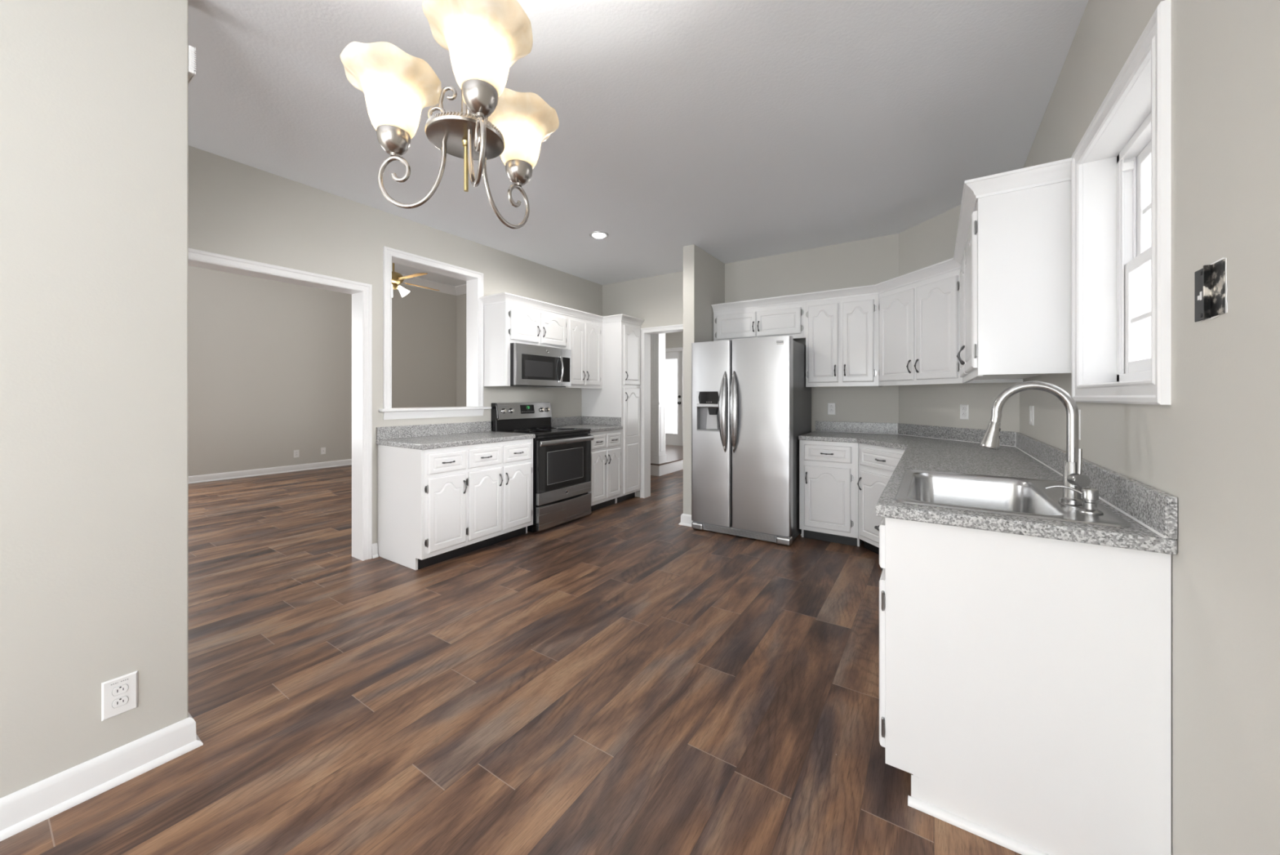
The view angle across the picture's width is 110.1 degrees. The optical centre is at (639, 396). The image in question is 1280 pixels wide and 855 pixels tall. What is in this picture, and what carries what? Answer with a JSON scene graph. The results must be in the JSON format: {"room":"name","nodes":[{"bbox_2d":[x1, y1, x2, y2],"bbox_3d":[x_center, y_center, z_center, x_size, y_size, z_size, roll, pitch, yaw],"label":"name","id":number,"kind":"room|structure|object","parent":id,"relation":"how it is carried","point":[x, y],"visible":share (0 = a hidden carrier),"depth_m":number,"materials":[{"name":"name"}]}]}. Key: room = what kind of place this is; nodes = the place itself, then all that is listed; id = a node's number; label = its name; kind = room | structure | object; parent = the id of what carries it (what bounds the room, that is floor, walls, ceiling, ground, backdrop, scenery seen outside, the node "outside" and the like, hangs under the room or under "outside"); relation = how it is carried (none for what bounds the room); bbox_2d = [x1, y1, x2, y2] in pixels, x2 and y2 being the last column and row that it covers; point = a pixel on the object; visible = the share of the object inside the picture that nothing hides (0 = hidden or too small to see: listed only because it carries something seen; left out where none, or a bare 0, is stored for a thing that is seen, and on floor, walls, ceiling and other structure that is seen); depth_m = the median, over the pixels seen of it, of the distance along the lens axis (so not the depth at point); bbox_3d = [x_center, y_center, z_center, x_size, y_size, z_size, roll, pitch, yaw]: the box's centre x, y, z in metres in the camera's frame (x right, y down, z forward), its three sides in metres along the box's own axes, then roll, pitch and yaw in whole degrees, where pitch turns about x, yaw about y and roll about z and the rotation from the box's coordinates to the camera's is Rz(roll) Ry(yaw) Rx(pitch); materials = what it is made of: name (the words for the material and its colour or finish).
{"room":"kitchen","nodes":[
{"label":"kitchen","id":0,"kind":"room"},
{"bbox_2d":[0,0,188,797],"bbox_3d":[-2.667,-0.114,0.106,0.130,2.723,3.649,0,0,33],"label":"wall","id":1,"kind":"structure","parent":0,"point":[94,94],"depth_m":1.40,"materials":[{"name":"grey paint"}]},
{"bbox_2d":[0,711,203,840],"bbox_3d":[-2.644,1.195,0.115,0.162,0.106,3.670,0,0,33],"label":"baseboard","id":2,"kind":"structure","parent":1,"relation":"attached to","point":[21,809],"depth_m":1.40,"materials":[{"name":"white wood"}]},
{"bbox_2d":[101,670,137,720],"bbox_3d":[-1.696,0.974,1.459,0.008,0.122,0.078,0,0,33],"label":"wall outlet","id":3,"kind":"object","parent":1,"relation":"attached to","point":[119,695],"visible":1,"depth_m":1.46,"materials":[{"name":"white plastic"}]},
{"bbox_2d":[111,683,128,695],"bbox_3d":[-1.695,0.955,1.458,0.001,0.028,0.037,0,0,33],"label":"socket","id":4,"kind":"object","parent":3,"relation":"attached to","point":[117,689],"depth_m":1.46,"materials":[{"name":"grey plastic"}]},
{"bbox_2d":[111,695,128,707],"bbox_3d":[-1.695,0.994,1.458,0.001,0.028,0.037,0,0,33],"label":"socket","id":5,"kind":"object","parent":3,"relation":"attached to","point":[117,701],"depth_m":1.46,"materials":[{"name":"grey plastic"}]},
{"bbox_2d":[188,45,195,84],"bbox_3d":[-1.651,-1.210,1.634,0.112,0.096,0.018,0,0,33],"label":"vent box","id":6,"kind":"object","parent":1,"relation":"attached to","point":[192,54],"visible":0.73,"depth_m":1.60,"materials":[{"name":"white plastic"}]},
{"bbox_2d":[188,265,456,475],"bbox_3d":[-6.474,-0.602,6.628,0.120,3.700,8.570,0,0,33],"label":"wall","id":7,"kind":"structure","parent":0,"point":[270,361],"depth_m":7.40,"materials":[{"name":"grey paint"}]},
{"bbox_2d":[188,458,351,483],"bbox_3d":[-6.416,1.195,6.578,0.030,0.106,8.350,0,0,33],"label":"baseboard","id":8,"kind":"structure","parent":7,"relation":"attached to","point":[256,472],"depth_m":7.18,"materials":[{"name":"white wood"}]},
{"bbox_2d":[293,449,299,457],"bbox_3d":[-5.796,0.958,7.543,0.008,0.125,0.080,0,0,33],"label":"wall outlet","id":9,"kind":"object","parent":7,"relation":"attached to","point":[296,452],"visible":1,"depth_m":7.54,"materials":[{"name":"white plastic"}]},
{"bbox_2d":[320,447,325,454],"bbox_3d":[-5.577,0.948,7.875,0.008,0.120,0.075,0,0,33],"label":"wall plate","id":10,"kind":"object","parent":7,"relation":"attached to","point":[322,449],"visible":1,"depth_m":7.87,"materials":[{"name":"white plastic"}]},
{"bbox_2d":[400,274,466,295],"bbox_3d":[-4.289,-2.367,5.120,5.188,0.170,8.450,0,0,33],"label":"crown molding","id":11,"kind":"structure","parent":7,"relation":"attached to","point":[444,288],"depth_m":9.61,"materials":[{"name":"white"}]},
{"bbox_2d":[188,145,602,544],"bbox_3d":[-2.683,-0.614,2.704,0.150,3.723,7.975,0,0,33],"label":"wall","id":12,"kind":"structure","parent":0,"point":[236,209],"depth_m":3.34,"materials":[{"name":"grey paint"}]},
{"bbox_2d":[188,248,372,560],"bbox_3d":[-2.743,0.189,2.613,0.192,2.118,2.152,0,0,33],"label":"door frame","id":13,"kind":"structure","parent":12,"relation":"attached to","point":[361,292],"depth_m":3.43,"materials":[{"name":"white wood"}]},
{"bbox_2d":[372,542,378,558],"bbox_3d":[-2.064,1.195,3.481,0.030,0.106,0.041,0,0,33],"label":"baseboard","id":14,"kind":"structure","parent":12,"relation":"attached to","point":[375,546],"depth_m":3.48,"materials":[{"name":"white wood"}]},
{"bbox_2d":[376,421,491,439],"bbox_3d":[-1.764,0.286,3.947,0.020,0.100,1.075,0,0,33],"label":"backsplash","id":15,"kind":"structure","parent":12,"relation":"attached to","point":[418,430],"depth_m":3.86,"materials":[{"name":"stone"}]},
{"bbox_2d":[378,246,491,419],"bbox_3d":[-1.826,-0.507,3.988,0.232,1.374,1.038,0,0,33],"label":"window frame","id":16,"kind":"structure","parent":12,"relation":"attached to","point":[474,279],"depth_m":4.03,"materials":[{"name":"white wood"}]},
{"bbox_2d":[483,302,566,386],"bbox_3d":[-1.135,-0.512,4.573,0.383,0.820,0.828,0,0,33],"label":"upper cabinet","id":17,"kind":"object","parent":12,"relation":"attached to","point":[504,323],"visible":0.94,"depth_m":4.28,"materials":[{"name":"white paint"}]},
{"bbox_2d":[508,342,571,387],"bbox_3d":[-1.090,-0.306,4.568,0.458,0.404,0.757,0,0,33],"label":"microwave","id":18,"kind":"object","parent":17,"relation":"in","point":[531,365],"visible":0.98,"depth_m":4.40,"materials":[{"name":"silver metal"}]},
{"bbox_2d":[479,292,644,325],"bbox_3d":[-0.719,-0.920,4.883,0.381,0.072,2.009,0,0,44],"label":"crown molding","id":19,"kind":"structure","parent":17,"relation":"on","point":[504,296],"depth_m":4.65,"materials":[{"name":"white wood"}]},
{"bbox_2d":[551,416,582,426],"bbox_3d":[-0.881,0.286,5.291,0.020,0.100,0.592,0,0,33],"label":"backsplash","id":20,"kind":"structure","parent":12,"relation":"attached to","point":[569,420],"depth_m":5.28,"materials":[{"name":"stone"}]},
{"bbox_2d":[546,315,602,388],"bbox_3d":[-0.736,-0.512,5.179,0.383,0.820,0.622,0,0,33],"label":"upper cabinet","id":21,"kind":"object","parent":12,"relation":"attached to","point":[584,336],"visible":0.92,"depth_m":5.08,"materials":[{"name":"white paint"}]},
{"bbox_2d":[582,416,621,426],"bbox_3d":[-0.469,0.286,5.362,0.588,0.100,0.020,0,0,33],"label":"backsplash","id":22,"kind":"structure","parent":12,"relation":"attached to","point":[601,420],"depth_m":5.34,"materials":[{"name":"stone"}]},
{"bbox_2d":[391,262,466,286],"bbox_3d":[-4.277,-2.502,5.113,5.456,0.100,8.690,0,0,33],"label":"ceiling","id":23,"kind":"structure","parent":0,"point":[402,269],"depth_m":9.09,"materials":[{"name":"white paint"}]},
{"bbox_2d":[391,262,439,297],"bbox_3d":[-3.309,-1.901,6.001,1.004,1.100,1.004,0,0,-15],"label":"ceiling fan","id":24,"kind":"object","parent":23,"relation":"hanging from","point":[397,278],"visible":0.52,"depth_m":5.97,"materials":[{"name":"gold metal"}]},
{"bbox_2d":[456,293,466,406],"bbox_3d":[-1.984,-0.602,8.733,5.075,3.700,0.120,0,0,33],"label":"wall","id":25,"kind":"structure","parent":0,"point":[461,299],"depth_m":9.97,"materials":[{"name":"grey paint"}]},
{"bbox_2d":[0,464,1022,854],"bbox_3d":[-2.069,1.248,4.619,9.646,0.001,12.050,0,0,33],"label":"floor","id":26,"kind":"structure","parent":0,"point":[622,677],"depth_m":1.83,"materials":[{"name":"wood"}]},
{"bbox_2d":[377,438,533,569],"bbox_3d":[-1.493,0.811,3.772,0.663,0.872,1.060,0,0,33],"label":"base cabinet","id":27,"kind":"object","parent":26,"relation":"on","point":[435,505],"visible":0.95,"depth_m":3.43,"materials":[{"name":"white paint"}]},
{"bbox_2d":[376,421,535,449],"bbox_3d":[-1.507,0.305,3.778,0.634,0.138,1.079,0,0,33],"label":"countertop","id":28,"kind":"structure","parent":27,"relation":"on","point":[421,437],"depth_m":3.70,"materials":[{"name":"stone"}]},
{"bbox_2d":[491,402,594,532],"bbox_3d":[-0.973,0.651,4.532,0.697,1.193,0.752,0,0,33],"label":"electric range","id":29,"kind":"object","parent":26,"relation":"on","point":[562,455],"visible":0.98,"depth_m":4.38,"materials":[{"name":"silver metal"}]},
{"bbox_2d":[494,426,591,439],"bbox_3d":[-0.978,0.356,4.535,0.620,0.051,0.752,0,0,33],"label":"cooktop","id":30,"kind":"object","parent":29,"relation":"in","point":[541,433],"depth_m":4.40,"materials":[{"name":"black glass"}]},
{"bbox_2d":[587,429,621,511],"bbox_3d":[-0.612,0.811,5.114,0.663,0.872,0.592,0,0,33],"label":"base cabinet","id":31,"kind":"object","parent":26,"relation":"on","point":[606,446],"visible":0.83,"depth_m":4.96,"materials":[{"name":"white paint"}]},
{"bbox_2d":[551,416,622,432],"bbox_3d":[-0.625,0.305,5.122,0.634,0.138,0.594,0,0,33],"label":"countertop","id":32,"kind":"structure","parent":31,"relation":"on","point":[597,424],"depth_m":5.25,"materials":[{"name":"stone"}]},
{"bbox_2d":[581,320,640,502],"bbox_3d":[-0.335,0.163,5.534,0.663,2.168,0.412,0,0,33],"label":"pantry cabinet","id":33,"kind":"object","parent":26,"relation":"on","point":[620,396],"visible":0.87,"depth_m":5.33,"materials":[{"name":"white paint"}]},
{"bbox_2d":[691,335,811,546],"bbox_3d":[1.067,0.367,4.273,0.924,1.754,0.864,0,0,33],"label":"refrigerator","id":34,"kind":"object","parent":26,"relation":"on","point":[751,400],"visible":1,"depth_m":3.93,"materials":[{"name":"grey metal"}]},
{"bbox_2d":[799,440,862,546],"bbox_3d":[1.738,0.811,4.029,0.488,0.872,0.663,0,0,33],"label":"base cabinet","id":35,"kind":"object","parent":26,"relation":"on","point":[828,471],"visible":0.91,"depth_m":3.78,"materials":[{"name":"white paint"}]},
{"bbox_2d":[857,443,905,554],"bbox_3d":[2.115,0.811,3.451,0.659,0.872,1.404,0,0,-12],"label":"base cabinet","id":36,"kind":"object","parent":26,"relation":"on","point":[877,464],"visible":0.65,"depth_m":3.50,"materials":[{"name":"white paint"}]},
{"bbox_2d":[798,420,1177,554],"bbox_3d":[1.499,0.305,2.741,1.467,0.138,3.080,0,0,33],"label":"countertop","id":37,"kind":"structure","parent":36,"relation":"on","point":[1152,512],"depth_m":1.55,"materials":[{"name":"stone"}]},
{"bbox_2d":[894,469,1133,527],"bbox_3d":[1.245,0.433,1.596,0.544,0.206,0.755,0,0,33],"label":"sink","id":38,"kind":"object","parent":37,"relation":"in","point":[1010,495],"visible":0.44,"depth_m":1.80,"materials":[{"name":"silver metal"}]},
{"bbox_2d":[1045,484,1103,514],"bbox_3d":[1.272,0.297,1.312,0.123,0.071,0.054,0,0,33],"label":"soap dispenser","id":39,"kind":"object","parent":38,"relation":"on","point":[1090,495],"visible":1,"depth_m":1.28,"materials":[{"name":"silver metal"}]},
{"bbox_2d":[979,381,1090,508],"bbox_3d":[1.252,0.141,1.433,0.262,0.384,0.104,0,0,33],"label":"kitchen faucet","id":40,"kind":"object","parent":37,"relation":"on","point":[1073,476],"visible":0.98,"depth_m":1.38,"materials":[{"name":"silver metal"}]},
{"bbox_2d":[874,516,1171,854],"bbox_3d":[1.264,0.811,1.653,0.663,0.872,0.969,0,0,33],"label":"base cabinet","id":41,"kind":"object","parent":26,"relation":"on","point":[1025,681],"visible":0.8,"depth_m":1.23,"materials":[{"name":"white paint"}]},
{"bbox_2d":[188,0,1088,284],"bbox_3d":[-0.867,-1.525,1.422,4.294,0.100,8.125,0,0,33],"label":"ceiling","id":42,"kind":"structure","parent":0,"point":[735,131],"depth_m":2.31,"materials":[{"name":"white paint"}]},
{"bbox_2d":[340,0,559,229],"bbox_3d":[-0.385,-0.959,1.082,0.502,1.031,0.473,0,0,33],"label":"chandelier","id":43,"kind":"object","parent":42,"relation":"hanging from","point":[483,39],"visible":1,"depth_m":1.00,"materials":[{"name":"white glass"}]},
{"bbox_2d":[589,231,608,239],"bbox_3d":[-0.373,-1.464,4.068,0.176,0.022,0.176,0,0,33],"label":"recessed light","id":44,"kind":"object","parent":42,"relation":"in","point":[597,234],"visible":1,"depth_m":4.04,"materials":[{"name":"white"}]},
{"bbox_2d":[650,459,683,475],"bbox_3d":[-0.413,1.163,9.038,3.385,0.169,2.545,0,0,33],"label":"step","id":45,"kind":"structure","parent":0,"point":[656,470],"depth_m":7.24,"materials":[{"name":"white wood"}]},
{"bbox_2d":[650,444,683,465],"bbox_3d":[-0.411,1.068,9.028,3.400,0.020,2.560,0,0,33],"label":"floor","id":46,"kind":"structure","parent":0,"point":[673,453],"depth_m":8.25,"materials":[{"name":"brown wood"}]},
{"bbox_2d":[650,333,667,463],"bbox_3d":[0.249,-0.296,7.237,0.304,2.709,0.264,0,0,33],"label":"column","id":47,"kind":"structure","parent":46,"relation":"on","point":[658,455],"depth_m":7.13,"materials":[{"name":"white"}]},
{"bbox_2d":[665,331,683,445],"bbox_3d":[1.244,-0.202,9.544,5.600,2.900,0.120,0,0,33],"label":"wall","id":48,"kind":"structure","parent":0,"point":[673,340],"depth_m":9.80,"materials":[{"name":"grey paint"}]},
{"bbox_2d":[665,351,682,445],"bbox_3d":[0.539,0.031,9.938,0.901,2.046,0.120,0,0,33],"label":"door","id":49,"kind":"structure","parent":48,"relation":"in","point":[670,438],"depth_m":9.76,"materials":[{"name":"white wood"}]},
{"bbox_2d":[665,346,683,445],"bbox_3d":[0.533,-0.009,9.927,1.070,2.135,0.021,0,0,33],"label":"door frame","id":50,"kind":"structure","parent":48,"relation":"attached to","point":[680,348],"depth_m":9.66,"materials":[{"name":"white wood"}]},
{"bbox_2d":[683,244,724,515],"bbox_3d":[0.681,-0.114,4.668,0.124,2.723,0.760,0,0,33],"label":"wall","id":51,"kind":"structure","parent":0,"point":[704,274],"depth_m":4.37,"materials":[{"name":"grey paint"}]},
{"bbox_2d":[678,513,693,526],"bbox_3d":[0.672,1.195,4.655,0.186,0.106,0.791,0,0,33],"label":"baseboard","id":52,"kind":"structure","parent":51,"relation":"attached to","point":[686,519],"depth_m":4.35,"materials":[{"name":"white wood"}]},
{"bbox_2d":[602,233,898,497],"bbox_3d":[0.977,-0.114,4.999,3.448,2.723,0.120,0,0,33],"label":"wall","id":53,"kind":"structure","parent":0,"point":[658,300],"depth_m":4.46,"materials":[{"name":"grey paint"}]},
{"bbox_2d":[640,324,683,497],"bbox_3d":[0.452,0.199,5.344,0.981,2.099,0.162,0,0,33],"label":"door frame","id":54,"kind":"structure","parent":53,"relation":"attached to","point":[645,490],"depth_m":5.54,"materials":[{"name":"white wood"}]},
{"bbox_2d":[713,302,805,341],"bbox_3d":[1.230,-0.737,4.530,0.928,0.370,0.383,0,0,33],"label":"upper cabinet","id":55,"kind":"object","parent":53,"relation":"attached to","point":[788,319],"visible":0.84,"depth_m":4.38,"materials":[{"name":"white paint"}]},
{"bbox_2d":[827,402,835,414],"bbox_3d":[1.860,0.114,4.342,0.070,0.114,0.008,0,0,33],"label":"wall outlet","id":56,"kind":"object","parent":53,"relation":"attached to","point":[831,406],"visible":1,"depth_m":4.34,"materials":[{"name":"white plastic"}]},
{"bbox_2d":[805,293,882,387],"bbox_3d":[1.869,-0.508,4.110,0.600,0.828,0.383,0,0,33],"label":"upper cabinet","id":57,"kind":"object","parent":53,"relation":"attached to","point":[842,334],"visible":0.98,"depth_m":3.98,"materials":[{"name":"white paint"}]},
{"bbox_2d":[815,420,897,433],"bbox_3d":[2.031,0.286,4.222,0.710,0.100,0.020,0,0,33],"label":"backsplash","id":58,"kind":"structure","parent":53,"relation":"attached to","point":[841,426],"depth_m":4.20,"materials":[{"name":"stone"}]},
{"bbox_2d":[898,204,1019,431],"bbox_3d":[2.484,-0.114,3.528,0.085,2.723,1.168,0,0,-12],"label":"wall","id":59,"kind":"structure","parent":0,"point":[931,242],"depth_m":3.60,"materials":[{"name":"grey paint"}]},
{"bbox_2d":[878,268,962,386],"bbox_3d":[2.256,-0.508,3.476,0.377,0.828,1.241,0,0,-12],"label":"upper cabinet","id":60,"kind":"object","parent":59,"relation":"attached to","point":[919,321],"visible":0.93,"depth_m":3.38,"materials":[{"name":"white paint"}]},
{"bbox_2d":[897,422,1015,445],"bbox_3d":[2.431,0.286,3.517,0.019,0.100,1.053,0,0,-12],"label":"backsplash","id":61,"kind":"structure","parent":59,"relation":"attached to","point":[1006,437],"depth_m":3.48,"materials":[{"name":"stone"}]},
{"bbox_2d":[960,404,968,419],"bbox_3d":[2.463,0.114,3.398,0.008,0.114,0.070,0,0,-12],"label":"wall outlet","id":62,"kind":"object","parent":59,"relation":"attached to","point":[964,408],"visible":1,"depth_m":3.39,"materials":[{"name":"white plastic"}]},
{"bbox_2d":[1019,0,1279,854],"bbox_3d":[0.678,-0.114,0.009,0.160,2.723,7.159,0,0,33],"label":"wall","id":63,"kind":"structure","parent":0,"point":[1215,448],"depth_m":0.92,"materials":[{"name":"grey paint"}]},
{"bbox_2d":[956,180,1071,382],"bbox_3d":[1.964,-0.508,2.453,0.370,0.828,1.275,0,0,33],"label":"upper cabinet","id":64,"kind":"object","parent":63,"relation":"attached to","point":[1015,275],"visible":0.94,"depth_m":1.92,"materials":[{"name":"white paint"}]},
{"bbox_2d":[711,157,1071,312],"bbox_3d":[1.631,-0.920,3.322,1.060,0.072,3.046,0,0,-15],"label":"crown molding","id":65,"kind":"structure","parent":64,"relation":"attached to","point":[1057,171],"depth_m":2.48,"materials":[{"name":"white wood"}]},
{"bbox_2d":[1029,405,1034,425],"bbox_3d":[2.292,0.108,2.619,0.008,0.114,0.118,0,0,33],"label":"light switch","id":66,"kind":"object","parent":63,"relation":"attached to","point":[1031,407],"visible":1,"depth_m":2.59,"materials":[{"name":"white plastic"}]},
{"bbox_2d":[1078,409,1080,439],"bbox_3d":[1.743,0.109,1.783,0.008,0.118,0.070,0,0,33],"label":"light switch","id":67,"kind":"object","parent":63,"relation":"attached to","point":[1079,411],"visible":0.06,"depth_m":1.75,"materials":[{"name":"white plastic"}]},
{"bbox_2d":[1015,431,1177,539],"bbox_3d":[1.899,0.286,2.033,0.020,0.100,2.333,0,0,33],"label":"backsplash","id":68,"kind":"structure","parent":63,"relation":"attached to","point":[1155,508],"depth_m":1.30,"materials":[{"name":"stone"}]},
{"bbox_2d":[1071,0,1170,404],"bbox_3d":[1.579,-0.474,1.395,0.186,0.987,0.835,0,0,33],"label":"window","id":69,"kind":"structure","parent":63,"relation":"in","point":[1112,254],"depth_m":1.60,"materials":[{"name":"white wood"}]},
{"bbox_2d":[1194,257,1227,322],"bbox_3d":[1.180,-0.219,0.930,0.012,0.116,0.122,0,0,33],"label":"light switch","id":70,"kind":"object","parent":63,"relation":"attached to","point":[1211,302],"visible":1,"depth_m":0.92,"materials":[{"name":"silver metal"}]},
{"label":"outside","id":71,"kind":"structure","parent":0,"visible":0},
{"bbox_3d":[6.504,1.573,1.112,8.348,0.050,15.000,0,0,33],"label":"ground","id":72,"kind":"structure","parent":71,"visible":0},
{"bbox_2d":[1147,278,1151,358],"bbox_3d":[4.359,0.348,4.213,0.060,2.400,6.588,0,0,33],"label":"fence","id":73,"kind":"object","parent":72,"relation":"on","point":[1148,280],"visible":0.02,"depth_m":3.22,"materials":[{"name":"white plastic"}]},
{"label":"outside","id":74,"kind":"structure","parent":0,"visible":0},
{"bbox_3d":[1.577,1.248,11.963,7.500,0.100,4.270,0,0,33],"label":"ground porch","id":75,"kind":"structure","parent":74,"visible":0},
{"bbox_2d":[665,398,677,433],"bbox_3d":[1.617,0.618,11.159,4.350,1.140,0.050,0,0,33],"label":"porch railing","id":76,"kind":"object","parent":75,"relation":"on","point":[666,399],"visible":0.07,"depth_m":11.65,"materials":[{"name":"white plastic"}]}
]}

